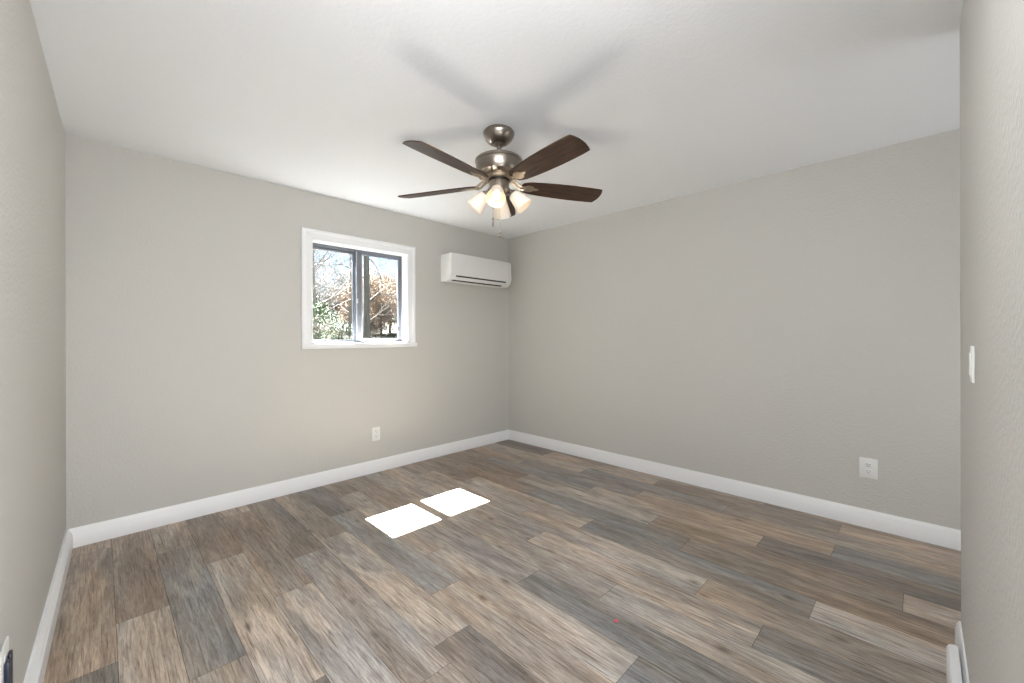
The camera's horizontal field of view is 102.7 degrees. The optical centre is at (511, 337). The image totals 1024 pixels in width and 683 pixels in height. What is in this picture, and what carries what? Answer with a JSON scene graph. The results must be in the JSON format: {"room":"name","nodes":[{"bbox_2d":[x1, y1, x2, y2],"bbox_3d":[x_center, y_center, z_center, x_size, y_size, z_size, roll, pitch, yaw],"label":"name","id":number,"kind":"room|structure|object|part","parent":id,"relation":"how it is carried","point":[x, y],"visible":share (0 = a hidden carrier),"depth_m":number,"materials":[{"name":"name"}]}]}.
{"room":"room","nodes":[
{"label":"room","id":0,"kind":"room"},
{"bbox_2d":[0,0,65,682],"bbox_3d":[-1.362,0.021,0.989,0.140,2.440,3.794,0,0,-44],"label":"wall","id":1,"kind":"structure","parent":0,"point":[32,134],"depth_m":1.43,"materials":[{"name":"beige paint"}]},
{"bbox_2d":[0,636,12,682],"bbox_3d":[-1.360,0.895,1.102,0.110,0.136,0.018,0,0,45],"label":"wall outlet","id":2,"kind":"object","parent":1,"relation":"attached to","point":[6,656],"visible":1,"depth_m":1.09,"materials":[{"name":"white plastic"}]},
{"bbox_3d":[-1.364,0.888,1.098,0.006,0.122,0.110,0,0,-44],"label":"plate","id":3,"kind":"part","parent":2,"relation":"part of","materials":[{"name":"white plastic"}]},
{"bbox_2d":[23,530,72,682],"bbox_3d":[-1.341,1.183,1.092,0.029,0.114,3.671,0,0,-44],"label":"baseboard","id":4,"kind":"structure","parent":1,"relation":"attached to","point":[35,673],"depth_m":1.69,"materials":[{"name":"white paint"}]},
{"bbox_2d":[65,134,508,529],"bbox_3d":[-1.426,0.021,3.723,0.160,2.440,4.055,0,0,45],"label":"wall","id":5,"kind":"structure","parent":0,"point":[189,376],"depth_m":2.97,"materials":[{"name":"beige paint"}]},
{"bbox_2d":[67,430,508,547],"bbox_3d":[-1.325,1.183,3.696,0.016,0.114,3.655,0,0,45],"label":"baseboard","id":6,"kind":"structure","parent":5,"relation":"attached to","point":[117,527],"depth_m":3.07,"materials":[{"name":"white paint"}]},
{"bbox_2d":[301,227,416,348],"bbox_3d":[-1.379,-0.399,3.742,0.182,0.988,1.065,0,0,45],"label":"window","id":7,"kind":"structure","parent":5,"relation":"in","point":[311,239],"depth_m":3.76,"materials":[{"name":"white paint"}]},
{"bbox_3d":[-1.585,-0.375,3.640,0.023,0.823,0.410,0,0,45],"label":"sash","id":8,"kind":"part","parent":7,"relation":"part of","materials":[{"name":"grey metal"}]},
{"bbox_3d":[-1.425,-0.379,3.785,0.055,0.853,0.877,0,0,45],"label":"frame","id":9,"kind":"part","parent":7,"relation":"part of","materials":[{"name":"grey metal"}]},
{"bbox_3d":[-1.325,0.072,3.689,0.032,0.044,1.065,0,0,45],"label":"sill","id":10,"kind":"part","parent":7,"relation":"part of","materials":[{"name":"white paint"}]},
{"bbox_3d":[-1.274,-0.376,3.916,0.022,0.823,0.443,0,0,45],"label":"sash","id":11,"kind":"part","parent":7,"relation":"part of","materials":[{"name":"grey metal"}]},
{"bbox_2d":[372,427,379,440],"bbox_3d":[-1.252,0.889,3.776,0.008,0.124,0.078,0,0,45],"label":"wall outlet","id":12,"kind":"object","parent":5,"relation":"attached to","point":[376,430],"visible":1,"depth_m":3.77,"materials":[{"name":"white plastic"}]},
{"bbox_2d":[441,252,511,287],"bbox_3d":[-0.374,-0.726,4.530,0.190,0.288,0.865,0,0,45],"label":"air conditioner","id":13,"kind":"object","parent":5,"relation":"attached to","point":[456,268],"visible":1,"depth_m":4.39,"materials":[{"name":"white plastic"}]},
{"bbox_3d":[-0.319,-0.752,4.455,0.005,0.186,0.793,0,0,45],"label":"panel","id":14,"kind":"part","parent":13,"relation":"part of","materials":[{"name":"white plastic"}]},
{"bbox_2d":[29,0,962,238],"bbox_3d":[0.430,-1.264,1.871,5.410,0.120,4.355,0,0,45],"label":"ceiling","id":15,"kind":"structure","parent":0,"point":[668,99],"depth_m":1.95,"materials":[{"name":"paint"}]},
{"bbox_2d":[398,124,601,237],"bbox_3d":[-0.077,-0.888,2.353,1.263,0.630,1.258,0,0,45],"label":"ceiling fan","id":16,"kind":"object","parent":15,"relation":"hanging from","point":[499,168],"visible":1,"depth_m":2.30,"materials":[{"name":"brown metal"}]},
{"bbox_3d":[-0.452,-0.890,2.517,0.527,0.040,0.142,0,0,19],"label":"blade","id":17,"kind":"part","parent":16,"relation":"part of","materials":[{"name":"brown wood"}]},
{"bbox_3d":[-0.311,-0.890,2.068,0.142,0.040,0.527,0,0,36],"label":"blade","id":18,"kind":"part","parent":16,"relation":"part of","materials":[{"name":"brown wood"}]},
{"bbox_3d":[-0.208,-0.785,2.397,0.125,0.132,0.121,0,0,45],"label":"lamp shade","id":19,"kind":"part","parent":16,"relation":"part of","materials":[{"name":"white glass"}]},
{"bbox_3d":[-0.085,-0.785,2.255,0.121,0.132,0.125,0,0,45],"label":"lamp shade","id":20,"kind":"part","parent":16,"relation":"part of","materials":[{"name":"white glass"}]},
{"bbox_3d":[-0.085,-0.795,2.269,0.057,0.067,0.060,0,0,45],"label":"light bulb","id":21,"kind":"part","parent":16,"relation":"part of","materials":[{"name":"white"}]},
{"bbox_3d":[-0.065,-0.785,2.520,0.121,0.132,0.125,0,0,45],"label":"lamp shade","id":22,"kind":"part","parent":16,"relation":"part of","materials":[{"name":"white glass"}]},
{"bbox_3d":[-0.055,-0.891,2.785,0.142,0.040,0.527,0,0,3],"label":"blade","id":23,"kind":"part","parent":16,"relation":"part of","materials":[{"name":"brown wood"}]},
{"bbox_3d":[0.058,-0.786,2.378,0.125,0.132,0.121,0,0,45],"label":"lamp shade","id":24,"kind":"part","parent":16,"relation":"part of","materials":[{"name":"white glass"}]},
{"bbox_3d":[0.163,-0.891,2.070,0.142,0.040,0.527,0,0,-37],"label":"blade","id":25,"kind":"part","parent":16,"relation":"part of","materials":[{"name":"brown wood"}]},
{"bbox_3d":[0.302,-0.892,2.511,0.527,0.040,0.142,0,0,-18],"label":"blade","id":26,"kind":"part","parent":16,"relation":"part of","materials":[{"name":"brown wood"}]},
{"bbox_2d":[43,439,960,682],"bbox_3d":[0.388,1.296,1.849,5.050,0.120,3.855,0,0,45],"label":"floor","id":27,"kind":"structure","parent":0,"point":[506,561],"depth_m":2.03,"materials":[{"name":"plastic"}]},
{"bbox_2d":[508,128,960,529],"bbox_3d":[1.794,0.012,3.265,5.050,2.440,0.140,0,0,45],"label":"wall","id":28,"kind":"structure","parent":0,"point":[784,330],"depth_m":3.03,"materials":[{"name":"beige paint"}]},
{"bbox_2d":[509,430,960,550],"bbox_3d":[1.742,1.175,3.209,5.050,0.114,0.016,0,0,45],"label":"baseboard","id":29,"kind":"structure","parent":28,"relation":"attached to","point":[938,535],"depth_m":3.02,"materials":[{"name":"white paint"}]},
{"bbox_2d":[859,457,877,479],"bbox_3d":[2.307,0.847,2.651,0.090,0.128,0.008,0,0,45],"label":"wall outlet","id":30,"kind":"object","parent":28,"relation":"attached to","point":[868,468],"visible":1,"depth_m":2.65,"materials":[{"name":"white plastic"}]},
{"bbox_2d":[865,469,871,474],"bbox_3d":[2.306,0.868,2.650,0.034,0.031,0.004,0,0,45],"label":"receptacle","id":31,"kind":"object","parent":30,"relation":"attached to","point":[867,471],"depth_m":2.65,"materials":[{"name":"white plastic"}]},
{"bbox_2d":[865,462,871,467],"bbox_3d":[2.306,0.826,2.650,0.034,0.031,0.004,0,0,45],"label":"receptacle","id":32,"kind":"object","parent":30,"relation":"attached to","point":[867,464],"depth_m":2.65,"materials":[{"name":"white plastic"}]},
{"bbox_2d":[960,0,1023,682],"bbox_3d":[1.329,0.013,0.198,1.380,2.440,2.622,0,0,45],"label":"wall","id":33,"kind":"structure","parent":0,"point":[991,31],"depth_m":0.90,"materials":[{"name":"beige paint"}]},
{"bbox_2d":[946,644,961,682],"bbox_3d":[1.205,1.177,1.092,0.030,0.114,1.135,0,0,45],"label":"trim","id":34,"kind":"structure","parent":33,"relation":"attached to","point":[953,668],"depth_m":1.41,"materials":[{"name":"white paint"}]},
{"bbox_2d":[955,621,969,682],"bbox_3d":[0.842,1.178,0.695,0.016,0.114,2.634,0,0,45],"label":"baseboard","id":35,"kind":"structure","parent":33,"relation":"attached to","point":[959,641],"depth_m":1.47,"materials":[{"name":"white paint"}]},
{"bbox_2d":[969,346,974,382],"bbox_3d":[1.353,0.079,1.206,0.010,0.108,0.074,0,0,45],"label":"light switch","id":36,"kind":"object","parent":33,"relation":"attached to","point":[972,348],"visible":1,"depth_m":1.18,"materials":[{"name":"white plastic"}]},
{"label":"outside","id":37,"kind":"structure","parent":0,"visible":0},
{"bbox_2d":[318,323,396,339],"bbox_3d":[-18.726,-0.339,36.092,70.000,1.750,75.000,0,0,45],"label":"ground","id":38,"kind":"structure","parent":37,"point":[394,328],"depth_m":18.04,"materials":[{"name":"white snow"}]},
{"bbox_2d":[313,300,341,339],"bbox_3d":[-3.984,-0.254,8.380,1.034,1.166,0.977,0,0,9],"label":"evergreen shrub","id":39,"kind":"object","parent":38,"relation":"on","point":[316,325],"visible":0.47,"depth_m":8.38,"materials":[{"name":"green plant"}]},
{"bbox_2d":[318,316,351,339],"bbox_3d":[-4.429,-0.088,10.348,1.248,0.874,1.181,0,0,45],"label":"evergreen shrub","id":40,"kind":"object","parent":38,"relation":"on","point":[345,323],"visible":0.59,"depth_m":10.32,"materials":[{"name":"green plant"}]},
{"bbox_2d":[314,249,362,296],"bbox_3d":[-6.101,-2.599,11.899,4.009,5.266,5.076,0,0,13],"label":"bare tree","id":41,"kind":"object","parent":38,"relation":"on","point":[314,249],"visible":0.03,"depth_m":13.03,"materials":[{"name":"grey plant"}]},
{"bbox_2d":[313,249,393,338],"bbox_3d":[-4.542,-1.909,9.385,3.772,4.212,3.681,0,0,-5],"label":"bare tree","id":42,"kind":"object","parent":38,"relation":"on","point":[319,290],"visible":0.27,"depth_m":9.94,"materials":[{"name":"grey plant"}]},
{"bbox_2d":[313,253,396,337],"bbox_3d":[-3.224,-2.745,8.886,2.551,6.000,0.846,0,0,-41],"label":"bare tree","id":43,"kind":"object","parent":38,"relation":"on","point":[366,279],"visible":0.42,"depth_m":8.90,"materials":[{"name":"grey plant"}]},
{"bbox_2d":[313,331,396,339],"bbox_3d":[-3.595,-0.024,12.559,7.384,0.727,9.074,0,0,45],"label":"grass","id":44,"kind":"structure","parent":38,"relation":"on","point":[392,333],"depth_m":13.05,"materials":[{"name":"green plant"}]},
{"bbox_2d":[314,251,396,337],"bbox_3d":[-4.811,-2.504,12.746,4.373,5.044,3.307,0,0,28],"label":"bare tree","id":45,"kind":"object","parent":38,"relation":"on","point":[343,259],"visible":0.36,"depth_m":12.70,"materials":[{"name":"brown plant"}]},
{"bbox_2d":[315,271,396,331],"bbox_3d":[-6.069,-1.836,21.681,31.793,3.756,7.957,0,0,-44],"label":"brush","id":46,"kind":"object","parent":38,"relation":"on","point":[317,297],"visible":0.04,"depth_m":17.38,"materials":[{"name":"plant"}]},
{"bbox_2d":[329,268,395,334],"bbox_3d":[-5.551,-1.303,15.520,2.693,2.558,2.626,0,0,45],"label":"leafy tree","id":47,"kind":"object","parent":38,"relation":"on","point":[344,314],"visible":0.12,"depth_m":15.27,"materials":[{"name":"beige plant"}]},
{"bbox_2d":[340,267,396,337],"bbox_3d":[-4.298,-0.991,12.970,2.159,2.224,3.021,0,0,-30],"label":"leafy tree","id":48,"kind":"object","parent":38,"relation":"on","point":[376,326],"visible":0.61,"depth_m":12.71,"materials":[{"name":"brown plant"}]},
{"bbox_2d":[362,258,396,332],"bbox_3d":[-5.061,-1.742,17.055,3.359,3.209,3.159,0,0,-40],"label":"leafy tree","id":49,"kind":"object","parent":38,"relation":"on","point":[392,276],"visible":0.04,"depth_m":16.48,"materials":[{"name":"beige plant"}]}
]}

